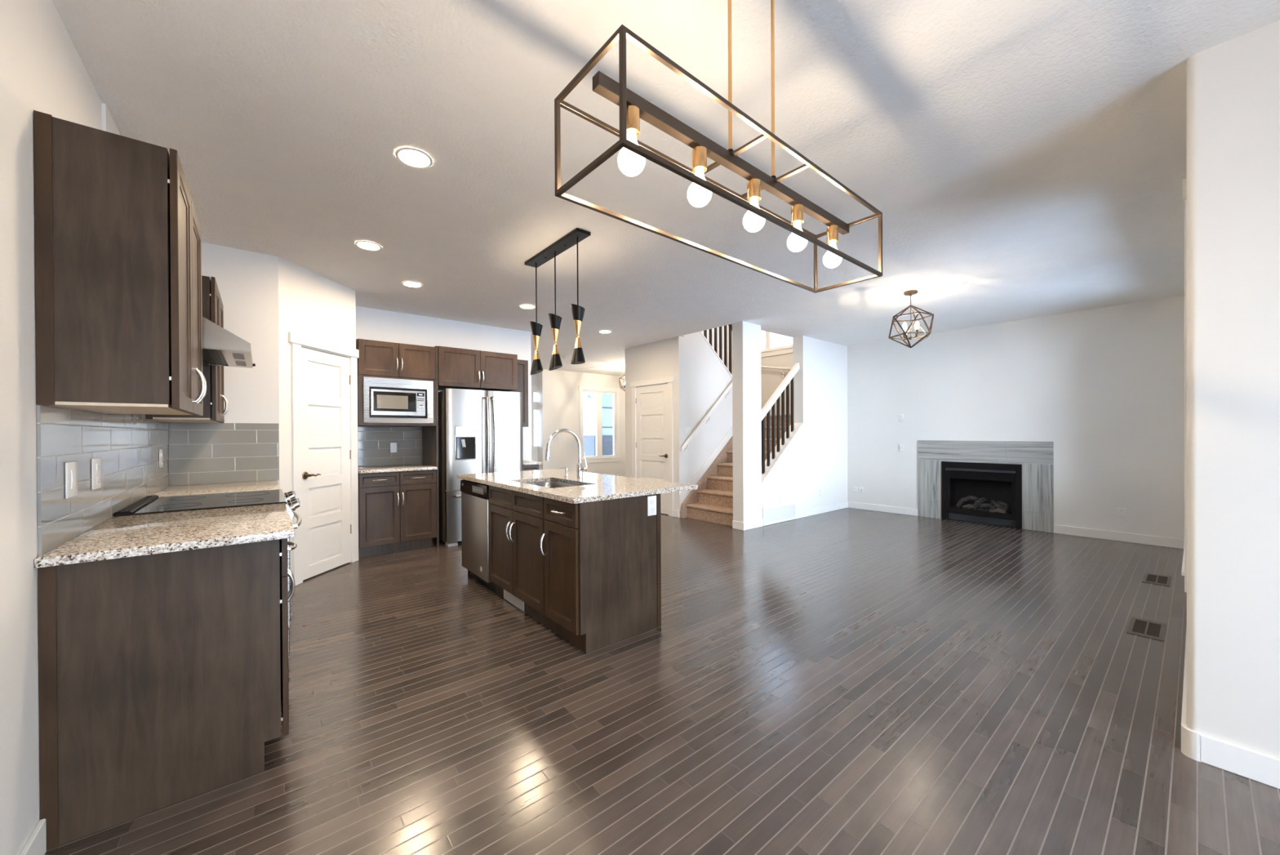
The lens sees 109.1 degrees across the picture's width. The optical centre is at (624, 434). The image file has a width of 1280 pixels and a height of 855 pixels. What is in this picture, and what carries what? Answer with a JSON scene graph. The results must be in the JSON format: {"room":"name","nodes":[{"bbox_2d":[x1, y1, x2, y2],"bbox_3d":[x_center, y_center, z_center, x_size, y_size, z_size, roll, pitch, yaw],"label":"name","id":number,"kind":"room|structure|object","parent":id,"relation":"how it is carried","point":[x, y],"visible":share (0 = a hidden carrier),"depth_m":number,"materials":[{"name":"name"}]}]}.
{"room":"open-plan kitchen","nodes":[
{"label":"open-plan kitchen","id":0,"kind":"room"},
{"bbox_2d":[0,0,165,854],"bbox_3d":[-1.470,-0.084,0.899,0.120,2.686,8.678,0,0,-39],"label":"wall","id":1,"kind":"structure","parent":0,"point":[42,69],"depth_m":1.28,"materials":[{"name":"paint"}]},
{"bbox_2d":[19,817,46,854],"bbox_3d":[-0.268,1.206,-0.491,0.014,0.104,4.765,0,0,-39],"label":"baseboard","id":2,"kind":"structure","parent":1,"relation":"attached to","point":[36,844],"depth_m":1.33,"materials":[{"name":"white paint"}]},
{"bbox_2d":[36,405,168,555],"bbox_3d":[-2.515,0.111,2.316,0.007,0.505,2.414,0,0,-39],"label":"backsplash","id":3,"kind":"structure","parent":1,"relation":"attached to","point":[128,446],"depth_m":1.77,"materials":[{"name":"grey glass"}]},
{"bbox_2d":[64,461,77,498],"bbox_3d":[-1.922,0.154,1.586,0.010,0.122,0.115,0,0,-39],"label":"wall switch","id":4,"kind":"object","parent":3,"relation":"attached to","point":[71,468],"visible":1,"depth_m":1.57,"materials":[{"name":"white plastic"}]},
{"bbox_2d":[91,457,101,489],"bbox_3d":[-2.111,0.154,1.824,0.009,0.122,0.115,0,0,-39],"label":"wall outlet","id":5,"kind":"object","parent":3,"relation":"attached to","point":[96,462],"visible":1,"depth_m":1.81,"materials":[{"name":"white plastic"}]},
{"bbox_2d":[159,448,163,467],"bbox_3d":[-3.045,0.154,2.996,0.009,0.122,0.115,0,0,-39],"label":"wall outlet","id":6,"kind":"object","parent":3,"relation":"attached to","point":[161,451],"visible":1,"depth_m":2.98,"materials":[{"name":"white plastic"}]},
{"bbox_2d":[101,102,120,135],"bbox_3d":[-2.502,-1.085,2.290,0.012,0.686,0.831,0,0,-39],"label":"trim","id":7,"kind":"structure","parent":1,"relation":"attached to","point":[108,125],"depth_m":1.99,"materials":[{"name":"paint"}]},
{"bbox_2d":[33,110,206,416],"bbox_3d":[-1.882,-0.531,1.789,0.347,0.884,0.807,0,0,-39],"label":"upper cabinet","id":8,"kind":"object","parent":1,"relation":"attached to","point":[118,298],"visible":1,"depth_m":1.47,"materials":[{"name":"brown wood"}]},
{"bbox_2d":[145,275,228,422],"bbox_3d":[-2.875,-0.530,3.036,0.347,0.884,0.789,0,0,-39],"label":"upper cabinet","id":9,"kind":"object","parent":1,"relation":"attached to","point":[214,401],"visible":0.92,"depth_m":2.81,"materials":[{"name":"brown wood"}]},
{"bbox_2d":[202,316,255,368],"bbox_3d":[-2.318,-0.572,2.468,0.489,0.306,0.710,0,0,-39],"label":"range hood","id":10,"kind":"object","parent":1,"relation":"attached to","point":[220,347],"visible":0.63,"depth_m":2.31,"materials":[{"name":"silver metal"}]},
{"bbox_2d":[232,353,244,359],"bbox_3d":[-2.082,-0.422,2.458,0.045,0.004,0.200,0,0,-39],"label":"lamp","id":11,"kind":"object","parent":10,"relation":"attached to","point":[235,356],"depth_m":2.44,"materials":[{"name":"grey plastic"}]},
{"bbox_2d":[235,360,246,366],"bbox_3d":[-2.275,-0.422,2.701,0.045,0.004,0.200,0,0,-39],"label":"lamp","id":12,"kind":"object","parent":10,"relation":"attached to","point":[237,362],"depth_m":2.69,"materials":[{"name":"grey plastic"}]},
{"bbox_2d":[168,242,279,486],"bbox_3d":[-3.064,-0.086,3.511,0.641,2.686,0.120,0,0,-39],"label":"wall","id":13,"kind":"structure","parent":0,"point":[247,281],"depth_m":3.55,"materials":[{"name":"paint"}]},
{"bbox_2d":[168,422,279,485],"bbox_3d":[-3.021,0.136,3.463,0.628,0.452,0.007,0,0,-39],"label":"backsplash","id":14,"kind":"structure","parent":13,"relation":"attached to","point":[200,453],"depth_m":3.45,"materials":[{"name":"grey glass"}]},
{"bbox_2d":[278,257,355,573],"bbox_3d":[-2.785,-0.090,4.111,0.120,2.686,0.888,0,0,6],"label":"wall","id":15,"kind":"structure","parent":0,"point":[312,304],"depth_m":3.87,"materials":[{"name":"paint"}]},
{"bbox_2d":[288,332,359,585],"bbox_3d":[-2.761,0.203,4.160,0.134,2.100,0.812,0,0,6],"label":"trim","id":16,"kind":"structure","parent":15,"relation":"attached to","point":[297,340],"depth_m":3.86,"materials":[{"name":"white paint"}]},
{"bbox_2d":[301,346,351,580],"bbox_3d":[-2.709,0.244,4.170,0.094,1.992,0.606,0,0,6],"label":"door","id":17,"kind":"structure","parent":15,"relation":"in","point":[325,376],"depth_m":4.15,"materials":[{"name":"white paint"}]},
{"bbox_2d":[355,306,531,466],"bbox_3d":[-2.720,-0.095,5.374,3.500,2.686,0.120,0,0,-39],"label":"wall","id":18,"kind":"structure","parent":0,"point":[373,324],"depth_m":5.69,"materials":[{"name":"paint"}]},
{"bbox_2d":[357,426,422,466],"bbox_3d":[-2.745,0.129,5.271,0.757,0.450,0.007,0,0,-39],"label":"backsplash","id":19,"kind":"structure","parent":18,"relation":"attached to","point":[374,442],"depth_m":5.27,"materials":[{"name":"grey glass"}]},
{"bbox_2d":[390,442,396,452],"bbox_3d":[-2.689,0.147,5.305,0.072,0.116,0.009,0,0,-39],"label":"wall outlet","id":20,"kind":"object","parent":19,"relation":"attached to","point":[393,445],"visible":1,"depth_m":5.30,"materials":[{"name":"white plastic"}]},
{"bbox_2d":[357,338,435,426],"bbox_3d":[-2.555,-0.533,5.027,0.752,0.872,0.625,0,0,-39],"label":"upper cabinet","id":21,"kind":"object","parent":18,"relation":"attached to","point":[384,359],"visible":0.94,"depth_m":4.78,"materials":[{"name":"brown wood"}]},
{"bbox_2d":[363,376,433,423],"bbox_3d":[-2.523,-0.358,5.000,0.679,0.468,0.534,0,0,-39],"label":"microwave oven","id":22,"kind":"object","parent":21,"relation":"in","point":[385,400],"visible":0.99,"depth_m":4.79,"materials":[{"name":"silver metal"}]},
{"bbox_2d":[437,346,517,391],"bbox_3d":[-1.869,-0.772,5.572,0.945,0.440,0.625,0,0,-39],"label":"upper cabinet","id":23,"kind":"object","parent":18,"relation":"attached to","point":[457,367],"visible":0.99,"depth_m":5.33,"materials":[{"name":"brown wood"}]},
{"bbox_2d":[507,359,528,426],"bbox_3d":[-1.466,-0.545,6.060,0.262,0.875,0.365,0,0,-39],"label":"upper cabinet","id":24,"kind":"object","parent":18,"relation":"attached to","point":[522,365],"visible":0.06,"depth_m":5.99,"materials":[{"name":"brown wood"}]},
{"bbox_2d":[531,373,537,386],"bbox_3d":[-2.741,-0.111,9.718,1.880,2.686,0.120,0,0,-39],"label":"wall","id":25,"kind":"structure","parent":0,"point":[534,377],"depth_m":10.21,"materials":[{"name":"paint"}]},
{"bbox_2d":[531,386,537,461],"bbox_3d":[-2.465,0.070,9.919,1.400,2.320,0.110,0,0,-39],"label":"door","id":26,"kind":"structure","parent":25,"relation":"in","point":[534,388],"depth_m":10.19,"materials":[{"name":"white paint"}]},
{"bbox_2d":[534,368,625,476],"bbox_3d":[-0.837,-0.126,11.074,2.788,2.686,0.370,0,0,-39],"label":"wall","id":27,"kind":"structure","parent":0,"point":[557,397],"depth_m":10.44,"materials":[{"name":"paint"}]},
{"bbox_2d":[578,385,620,462],"bbox_3d":[-0.621,-0.249,11.051,1.220,1.820,0.116,0,0,-39],"label":"window","id":28,"kind":"structure","parent":27,"relation":"in","point":[583,388],"depth_m":11.05,"materials":[{"name":"white paint"}]},
{"bbox_2d":[625,337,674,509],"bbox_3d":[0.421,-0.118,7.328,0.120,2.686,1.176,0,0,-39],"label":"wall","id":29,"kind":"structure","parent":0,"point":[654,360],"depth_m":7.35,"materials":[{"name":"paint"}]},
{"bbox_2d":[635,383,668,514],"bbox_3d":[0.417,0.216,7.228,0.094,1.996,0.782,0,0,-39],"label":"door","id":30,"kind":"structure","parent":29,"relation":"in","point":[651,401],"depth_m":7.21,"materials":[{"name":"white paint"}]},
{"bbox_2d":[630,376,674,515],"bbox_3d":[0.461,0.173,7.254,0.134,2.105,1.010,0,0,-39],"label":"trim","id":31,"kind":"structure","parent":29,"relation":"attached to","point":[669,380],"depth_m":6.91,"materials":[{"name":"white paint"}]},
{"bbox_2d":[672,509,679,517],"bbox_3d":[0.406,1.174,7.252,0.014,0.104,1.276,0,0,-39],"label":"baseboard","id":32,"kind":"structure","parent":29,"relation":"attached to","point":[675,513],"depth_m":6.79,"materials":[{"name":"white paint"}]},
{"bbox_2d":[44,507,1279,854],"bbox_3d":[0.715,1.293,4.820,8.408,0.120,12.090,0,0,-39],"label":"floor","id":33,"kind":"structure","parent":0,"point":[846,681],"depth_m":2.03,"materials":[{"name":"brown wood"}]},
{"bbox_2d":[37,537,297,851],"bbox_3d":[-1.769,0.825,1.898,0.642,0.863,0.842,0,0,-39],"label":"base cabinet","id":34,"kind":"object","parent":33,"relation":"on","point":[164,677],"visible":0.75,"depth_m":1.53,"materials":[{"name":"brown wood"}]},
{"bbox_2d":[34,502,294,568],"bbox_3d":[-1.770,0.378,1.879,0.624,0.030,0.871,0,0,-39],"label":"countertop","id":35,"kind":"structure","parent":34,"relation":"on","point":[130,535],"depth_m":1.69,"materials":[{"name":"stone"}]},
{"bbox_2d":[114,488,302,659],"bbox_3d":[-2.225,0.784,2.534,0.702,0.884,0.714,0,0,-39],"label":"electric range","id":36,"kind":"object","parent":33,"relation":"on","point":[148,504],"visible":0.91,"depth_m":2.43,"materials":[{"name":"grey glass"}]},
{"bbox_2d":[132,488,286,515],"bbox_3d":[-2.237,0.361,2.524,0.565,0.012,0.714,0,0,-39],"label":"cooktop","id":37,"kind":"object","parent":36,"relation":"in","point":[154,504],"depth_m":2.43,"materials":[{"name":"black glass"}]},
{"bbox_2d":[287,511,302,627],"bbox_3d":[-2.217,0.797,2.540,0.682,0.858,0.714,0,0,-39],"label":"oven","id":38,"kind":"object","parent":36,"relation":"in","point":[299,521],"depth_m":2.43,"materials":[{"name":"silver metal"}]},
{"bbox_2d":[355,338,359,559],"bbox_3d":[-2.871,0.143,4.811,0.017,2.215,0.568,0,0,-39],"label":"filler panel","id":39,"kind":"object","parent":33,"relation":"on","point":[356,339],"visible":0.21,"depth_m":4.59,"materials":[{"name":"brown wood"}]},
{"bbox_2d":[358,469,436,557],"bbox_3d":[-2.548,0.817,5.032,0.752,0.863,0.625,0,0,-39],"label":"base cabinet","id":40,"kind":"object","parent":33,"relation":"on","point":[397,510],"visible":1,"depth_m":4.80,"materials":[{"name":"brown wood"}]},
{"bbox_2d":[358,463,437,473],"bbox_3d":[-2.553,0.369,5.032,0.757,0.030,0.604,0,0,-39],"label":"countertop","id":41,"kind":"structure","parent":40,"relation":"on","point":[364,469],"depth_m":4.88,"materials":[{"name":"stone"}]},
{"bbox_2d":[422,346,439,546],"bbox_3d":[-2.262,0.129,5.293,0.022,2.235,0.572,0,0,-39],"label":"gable panel","id":42,"kind":"object","parent":33,"relation":"on","point":[429,433],"visible":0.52,"depth_m":5.11,"materials":[{"name":"brown wood"}]},
{"bbox_2d":[460,479,495,591],"bbox_3d":[-1.029,0.813,4.008,0.637,0.863,0.617,0,0,-39],"label":"dishwasher","id":43,"kind":"object","parent":33,"relation":"on","point":[474,495],"visible":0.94,"depth_m":3.77,"materials":[{"name":"silver metal"}]},
{"bbox_2d":[438,388,523,546],"bbox_3d":[-1.779,0.362,5.543,0.922,1.762,0.712,0,0,-39],"label":"refrigerator","id":44,"kind":"object","parent":33,"relation":"on","point":[480,431],"visible":0.69,"depth_m":5.23,"materials":[{"name":"grey metal"}]},
{"bbox_2d":[488,484,551,630],"bbox_3d":[-0.564,0.813,3.407,0.657,0.863,0.891,0,0,-39],"label":"base cabinet","id":45,"kind":"object","parent":33,"relation":"on","point":[516,518],"visible":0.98,"depth_m":3.18,"materials":[{"name":"brown wood"}]},
{"bbox_2d":[503,589,524,611],"bbox_3d":[-0.817,1.208,3.342,0.008,0.072,0.334,0,0,-39],"label":"register","id":46,"kind":"object","parent":45,"relation":"attached to","point":[517,602],"visible":0.95,"depth_m":3.33,"materials":[{"name":"white plastic"}]},
{"bbox_2d":[523,464,538,470],"bbox_3d":[-1.360,0.808,5.978,0.240,0.863,0.625,0,0,-39],"label":"base cabinet","id":47,"kind":"object","parent":33,"relation":"on","point":[529,467],"visible":0.09,"depth_m":5.77,"materials":[{"name":"brown wood"}]},
{"bbox_2d":[523,460,542,465],"bbox_3d":[-1.353,0.360,5.977,0.265,0.030,0.636,0,0,-39],"label":"countertop","id":48,"kind":"structure","parent":47,"relation":"on","point":[525,462],"depth_m":5.75,"materials":[{"name":"stone"}]},
{"bbox_2d":[540,493,661,653],"bbox_3d":[-0.625,0.813,3.501,0.677,0.863,1.914,0,0,-39],"label":"base cabinet","id":49,"kind":"object","parent":33,"relation":"on","point":[602,558],"visible":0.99,"depth_m":2.74,"materials":[{"name":"brown wood"}]},
{"bbox_2d":[457,468,697,503],"bbox_3d":[-0.492,0.365,3.607,1.012,0.030,1.934,0,0,-39],"label":"countertop","id":50,"kind":"structure","parent":49,"relation":"on","point":[593,486],"depth_m":3.23,"materials":[{"name":"stone"}]},
{"bbox_2d":[524,480,579,488],"bbox_3d":[-0.546,0.477,3.392,0.430,0.190,0.730,0,0,-39],"label":"sink","id":51,"kind":"object","parent":50,"relation":"in","point":[552,484],"visible":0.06,"depth_m":3.71,"materials":[{"name":"silver metal"}]},
{"bbox_2d":[560,466,568,476],"bbox_3d":[-0.501,0.309,3.780,0.079,0.081,0.040,0,0,-39],"label":"soap dispenser","id":52,"kind":"object","parent":50,"relation":"on","point":[565,468],"visible":1,"depth_m":3.78,"materials":[{"name":"silver metal"}]},
{"bbox_2d":[545,428,587,479],"bbox_3d":[-0.449,0.151,3.506,0.350,0.398,0.082,0,0,-39],"label":"faucet","id":53,"kind":"object","parent":50,"relation":"on","point":[580,468],"visible":1,"depth_m":3.57,"materials":[{"name":"silver metal"}]},
{"bbox_2d":[647,495,656,515],"bbox_3d":[0.175,0.452,2.912,0.075,0.124,0.009,0,0,-39],"label":"island outlet","id":54,"kind":"object","parent":49,"relation":"attached to","point":[651,500],"visible":1,"depth_m":2.91,"materials":[{"name":"white plastic"}]},
{"bbox_2d":[680,413,791,525],"bbox_3d":[2.214,0.418,7.242,2.791,1.598,0.962,0,0,-39],"label":"staircase","id":55,"kind":"structure","parent":33,"relation":"on","point":[713,500],"depth_m":6.80,"materials":[{"name":"brown carpet"}]},
{"bbox_2d":[941,461,1022,528],"bbox_3d":[4.966,0.793,6.313,0.439,0.829,0.882,0,0,-39],"label":"gas fireplace","id":56,"kind":"object","parent":33,"relation":"on","point":[983,493],"visible":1,"depth_m":6.29,"materials":[{"name":"black metal"}]},
{"bbox_2d":[1126,616,1166,640],"bbox_3d":[3.312,1.226,2.893,0.380,0.004,0.150,0,0,-39],"label":"floor vent","id":57,"kind":"object","parent":33,"relation":"in","point":[1137,626],"visible":1,"depth_m":2.88,"materials":[{"name":"brown metal"}]},
{"bbox_2d":[1132,619,1160,637],"bbox_3d":[3.312,1.226,2.893,0.280,0.002,0.110,0,0,-39],"label":"grille","id":58,"kind":"object","parent":57,"relation":"attached to","point":[1139,626],"depth_m":2.89,"materials":[{"name":"brown metal"}]},
{"bbox_2d":[1142,572,1171,586],"bbox_3d":[4.489,1.216,3.846,0.380,0.004,0.150,0,0,-39],"label":"floor vent","id":59,"kind":"object","parent":33,"relation":"in","point":[1152,578],"visible":1,"depth_m":3.84,"materials":[{"name":"brown metal"}]},
{"bbox_2d":[1146,573,1167,583],"bbox_3d":[4.489,1.217,3.846,0.280,0.002,0.110,0,0,-39],"label":"grille","id":60,"kind":"object","parent":59,"relation":"attached to","point":[1153,578],"depth_m":3.84,"materials":[{"name":"brown metal"}]},
{"bbox_3d":[-2.749,0.825,3.128,0.642,0.863,0.862,0,0,-39],"label":"base cabinet","id":61,"kind":"object","parent":33,"relation":"on","visible":0},
{"bbox_2d":[151,480,279,497],"bbox_3d":[-2.757,0.378,3.119,0.624,0.030,0.859,0,0,-39],"label":"countertop","id":62,"kind":"structure","parent":61,"relation":"on","point":[209,488],"depth_m":3.11,"materials":[{"name":"stone"}]},
{"bbox_2d":[52,0,1279,376],"bbox_3d":[0.701,-1.585,4.809,8.408,0.264,12.090,0,0,-39],"label":"ceiling","id":63,"kind":"structure","parent":0,"point":[1019,159],"depth_m":2.25,"materials":[{"name":"paint"}]},
{"bbox_2d":[355,240,382,250],"bbox_3d":[-1.940,-1.431,3.451,0.176,0.006,0.176,0,0,-39],"label":"recessed light","id":64,"kind":"object","parent":63,"relation":"in","point":[366,245],"visible":1,"depth_m":3.44,"materials":[{"name":"white plastic"}]},
{"bbox_2d":[401,280,422,287],"bbox_3d":[-2.027,-1.434,4.346,0.176,0.006,0.176,0,0,-39],"label":"recessed light","id":65,"kind":"object","parent":63,"relation":"in","point":[413,284],"visible":1,"depth_m":4.34,"materials":[{"name":"white plastic"}]},
{"bbox_2d":[395,146,432,168],"bbox_3d":[-1.089,-1.431,2.358,0.176,0.006,0.176,0,0,-39],"label":"recessed light","id":66,"kind":"object","parent":63,"relation":"in","point":[411,157],"visible":1,"depth_m":2.35,"materials":[{"name":"white plastic"}]},
{"bbox_2d":[519,304,534,308],"bbox_3d":[-1.098,-1.441,5.128,0.176,0.006,0.176,0,0,-39],"label":"recessed light","id":67,"kind":"object","parent":63,"relation":"in","point":[523,306],"visible":1,"depth_m":5.12,"materials":[{"name":"white plastic"}]},
{"bbox_2d":[524,227,591,374],"bbox_3d":[-0.537,-0.969,3.522,0.116,0.944,0.810,0,0,-39],"label":"cluster","id":68,"kind":"object","parent":63,"relation":"hanging from","point":[575,236],"visible":1,"depth_m":3.49,"materials":[{"name":"black metal"}]},
{"bbox_2d":[618,374,625,391],"bbox_3d":[0.070,-1.180,9.771,0.396,0.575,0.384,0,0,-39],"label":"light","id":69,"kind":"object","parent":63,"relation":"attached to","point":[620,384],"visible":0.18,"depth_m":9.74,"materials":[{"name":"brown"}]},
{"bbox_2d":[554,0,882,293],"bbox_3d":[0.362,-0.990,1.297,1.150,0.894,0.244,0,0,-39],"label":"linear chandelier","id":70,"kind":"object","parent":63,"relation":"hanging from","point":[633,107],"visible":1,"depth_m":1.14,"materials":[{"name":"brown metal"}]},
{"bbox_2d":[626,105,639,164],"bbox_3d":[0.015,-0.652,1.013,0.063,0.147,0.063,0,0,-39],"label":"socket","id":71,"kind":"object","parent":70,"relation":"attached to","point":[633,111],"depth_m":1.00,"materials":[{"name":"gold metal"}]},
{"bbox_2d":[692,146,706,196],"bbox_3d":[0.189,-0.653,1.155,0.063,0.147,0.063,0,0,-39],"label":"socket","id":72,"kind":"object","parent":70,"relation":"attached to","point":[699,153],"depth_m":1.14,"materials":[{"name":"gold metal"}]},
{"bbox_2d":[746,177,760,223],"bbox_3d":[0.369,-0.655,1.302,0.063,0.147,0.063,0,0,-39],"label":"socket","id":73,"kind":"object","parent":70,"relation":"attached to","point":[753,184],"depth_m":1.29,"materials":[{"name":"gold metal"}]},
{"bbox_2d":[791,203,803,244],"bbox_3d":[0.547,-0.656,1.448,0.063,0.147,0.063,0,0,-39],"label":"socket","id":74,"kind":"object","parent":70,"relation":"attached to","point":[797,210],"depth_m":1.43,"materials":[{"name":"gold metal"}]},
{"bbox_2d":[826,224,838,261],"bbox_3d":[0.726,-0.658,1.594,0.063,0.147,0.063,0,0,-39],"label":"socket","id":75,"kind":"object","parent":70,"relation":"attached to","point":[833,229],"depth_m":1.58,"materials":[{"name":"gold metal"}]},
{"bbox_2d":[888,289,933,347],"bbox_3d":[2.920,-1.175,4.654,0.395,0.575,0.388,0,0,-39],"label":"light","id":76,"kind":"object","parent":63,"relation":"attached to","point":[910,292],"visible":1,"depth_m":4.63,"materials":[{"name":"brown metal"}]},
{"bbox_2d":[673,331,732,517],"bbox_3d":[1.438,-0.325,7.322,1.705,3.090,0.100,0,0,-39],"label":"wall","id":77,"kind":"structure","parent":0,"point":[700,378],"depth_m":6.99,"materials":[{"name":"paint"}]},
{"bbox_2d":[684,426,690,435],"bbox_3d":[0.944,-0.057,6.857,0.144,0.116,0.010,0,0,-39],"label":"wall switch","id":78,"kind":"object","parent":77,"relation":"attached to","point":[686,429],"visible":1,"depth_m":6.85,"materials":[{"name":"white plastic"}]},
{"bbox_2d":[679,426,732,510],"bbox_3d":[1.476,0.296,7.279,1.705,1.641,0.014,0,0,-39],"label":"trim","id":79,"kind":"structure","parent":77,"relation":"attached to","point":[705,465],"depth_m":7.11,"materials":[{"name":"white paint"}]},
{"bbox_2d":[680,382,732,452],"bbox_3d":[1.445,-0.489,7.211,1.600,1.481,0.079,0,0,-39],"label":"handrail","id":80,"kind":"object","parent":77,"relation":"attached to","point":[684,446],"visible":0.96,"depth_m":7.03,"materials":[{"name":"white paint"}]},
{"bbox_2d":[699,331,732,377],"bbox_3d":[1.616,-1.084,7.464,1.240,1.060,0.124,0,0,-39],"label":"trim","id":81,"kind":"structure","parent":77,"relation":"attached to","point":[701,333],"depth_m":7.26,"materials":[{"name":"white paint"}]},
{"bbox_2d":[703,324,732,373],"bbox_3d":[1.498,-1.810,7.369,1.520,1.944,0.060,0,0,-39],"label":"stair railing","id":82,"kind":"object","parent":81,"relation":"on","point":[729,325],"visible":0.28,"depth_m":7.48,"materials":[{"name":"black metal"}]},
{"bbox_2d":[701,324,732,374],"bbox_3d":[0.650,-1.379,8.191,4.038,5.200,0.110,0,0,-39],"label":"wall","id":83,"kind":"structure","parent":0,"point":[727,326],"depth_m":9.16,"materials":[{"name":"paint"}]},
{"bbox_2d":[732,320,847,522],"bbox_3d":[2.563,-0.126,6.792,2.803,2.686,0.167,0,0,-39],"label":"wall","id":84,"kind":"structure","parent":0,"point":[815,459],"depth_m":6.75,"materials":[{"name":"paint"}]},
{"bbox_2d":[762,501,795,525],"bbox_3d":[2.161,1.091,6.352,0.794,0.253,0.016,0,0,-39],"label":"air vent","id":85,"kind":"object","parent":84,"relation":"in","point":[771,514],"visible":1,"depth_m":6.33,"materials":[{"name":"white paint"}]},
{"bbox_2d":[761,422,803,484],"bbox_3d":[2.176,0.249,6.499,1.045,0.854,0.183,0,0,-39],"label":"trim","id":86,"kind":"structure","parent":84,"relation":"attached to","point":[797,426],"depth_m":6.49,"materials":[{"name":"white paint"}]},
{"bbox_2d":[760,362,799,473],"bbox_3d":[2.176,-0.272,6.482,1.028,1.604,0.068,0,0,-39],"label":"stair railing","id":87,"kind":"object","parent":86,"relation":"on","point":[770,404],"visible":0.94,"depth_m":6.47,"materials":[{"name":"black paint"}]},
{"bbox_2d":[732,501,848,530],"bbox_3d":[2.563,1.165,6.782,2.803,0.104,0.181,0,0,-39],"label":"baseboard","id":88,"kind":"structure","parent":84,"relation":"attached to","point":[748,525],"depth_m":6.72,"materials":[{"name":"white paint"}]},
{"bbox_2d":[760,294,1184,538],"bbox_3d":[3.126,-1.392,8.418,0.120,5.200,9.464,0,0,-39],"label":"wall","id":89,"kind":"structure","parent":0,"point":[1105,385],"depth_m":5.60,"materials":[{"name":"paint"}]},
{"bbox_2d":[760,365,791,377],"bbox_3d":[2.817,-1.222,8.658,0.094,0.301,0.792,0,0,-39],"label":"handrail","id":90,"kind":"object","parent":89,"relation":"attached to","point":[762,366],"visible":0.84,"depth_m":8.53,"materials":[{"name":"white paint"}]},
{"bbox_2d":[760,331,792,357],"bbox_3d":[2.875,-2.277,8.681,0.116,1.530,1.720,0,0,-39],"label":"window","id":91,"kind":"structure","parent":89,"relation":"in","point":[769,351],"depth_m":8.72,"materials":[{"name":"white paint"}]},
{"bbox_2d":[898,413,903,421],"bbox_3d":[4.217,-0.261,6.955,0.009,0.116,0.072,0,0,-39],"label":"wall outlet","id":92,"kind":"object","parent":89,"relation":"attached to","point":[900,415],"visible":1,"depth_m":6.95,"materials":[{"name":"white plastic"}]},
{"bbox_2d":[898,444,903,451],"bbox_3d":[4.218,0.200,6.957,0.010,0.116,0.072,0,0,-39],"label":"wall outlet","id":93,"kind":"object","parent":89,"relation":"attached to","point":[900,446],"visible":1,"depth_m":6.96,"materials":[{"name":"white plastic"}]},
{"bbox_2d":[917,440,1053,532],"bbox_3d":[4.824,0.644,6.202,0.010,1.126,1.484,0,0,-39],"label":"fireplace surround","id":94,"kind":"object","parent":89,"relation":"attached to","point":[1037,476],"visible":1,"depth_m":5.97,"materials":[{"name":"stone"}]},
{"bbox_2d":[848,501,1184,548],"bbox_3d":[4.840,1.156,6.184,0.014,0.104,3.593,0,0,-39],"label":"baseboard","id":95,"kind":"structure","parent":89,"relation":"attached to","point":[1060,529],"depth_m":5.33,"materials":[{"name":"white paint"}]},
{"bbox_2d":[1116,506,1126,518],"bbox_3d":[5.641,0.886,5.178,0.009,0.116,0.072,0,0,-39],"label":"wall outlet","id":96,"kind":"object","parent":89,"relation":"attached to","point":[1121,512],"visible":1,"depth_m":5.17,"materials":[{"name":"white plastic"}]},
{"bbox_2d":[1186,19,1279,758],"bbox_3d":[3.061,-0.106,0.716,0.110,2.686,2.746,0,0,-39],"label":"wall","id":97,"kind":"structure","parent":0,"point":[1233,86],"depth_m":1.67,"materials":[{"name":"paint"}]},
{"bbox_2d":[1200,733,1279,789],"bbox_3d":[2.991,1.186,0.717,0.014,0.104,2.596,0,0,-39],"label":"baseboard","id":98,"kind":"structure","parent":97,"relation":"attached to","point":[1264,768],"depth_m":1.65,"materials":[{"name":"white paint"}]},
{"bbox_3d":[4.137,-0.120,3.251,4.752,2.686,0.120,0,0,-39],"label":"windows","id":99,"kind":"structure","parent":0,"visible":0},
{"bbox_2d":[1181,177,1186,591],"bbox_3d":[3.593,-0.258,2.854,1.680,2.150,0.116,0,0,-39],"label":"wall","id":100,"kind":"structure","parent":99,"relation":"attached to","point":[1184,571],"depth_m":2.38,"materials":[{"name":"white paint"}]},
{"bbox_2d":[1181,625,1200,761],"bbox_3d":[4.062,1.171,3.255,4.852,0.104,0.048,0,0,-39],"label":"trim","id":101,"kind":"structure","parent":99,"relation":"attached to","point":[1190,739],"depth_m":1.76,"materials":[{"name":"white paint"}]},
{"label":"outside","id":102,"kind":"structure","parent":0,"visible":0},
{"bbox_3d":[1.602,1.569,14.058,100.000,0.250,100.000,0,0,-39],"label":"yard","id":103,"kind":"structure","parent":102,"visible":0},
{"bbox_2d":[533,392,591,445],"bbox_3d":[-5.350,-0.852,35.367,10.900,4.500,9.000,0,0,-39],"label":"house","id":104,"kind":"structure","parent":103,"relation":"on","point":[587,396],"depth_m":32.35,"materials":[{"name":"white"}]},
{"bbox_2d":[583,392,613,456],"bbox_3d":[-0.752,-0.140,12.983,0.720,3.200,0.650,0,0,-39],"label":"house","id":105,"kind":"structure","parent":103,"relation":"on","point":[589,441],"depth_m":12.83,"materials":[{"name":"stone"}]},
{"bbox_2d":[760,329,792,350],"bbox_3d":[6.967,-3.333,14.496,7.000,9.500,13.000,0,0,-39],"label":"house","id":106,"kind":"structure","parent":103,"relation":"on","point":[777,340],"depth_m":13.00,"materials":[{"name":"white"}]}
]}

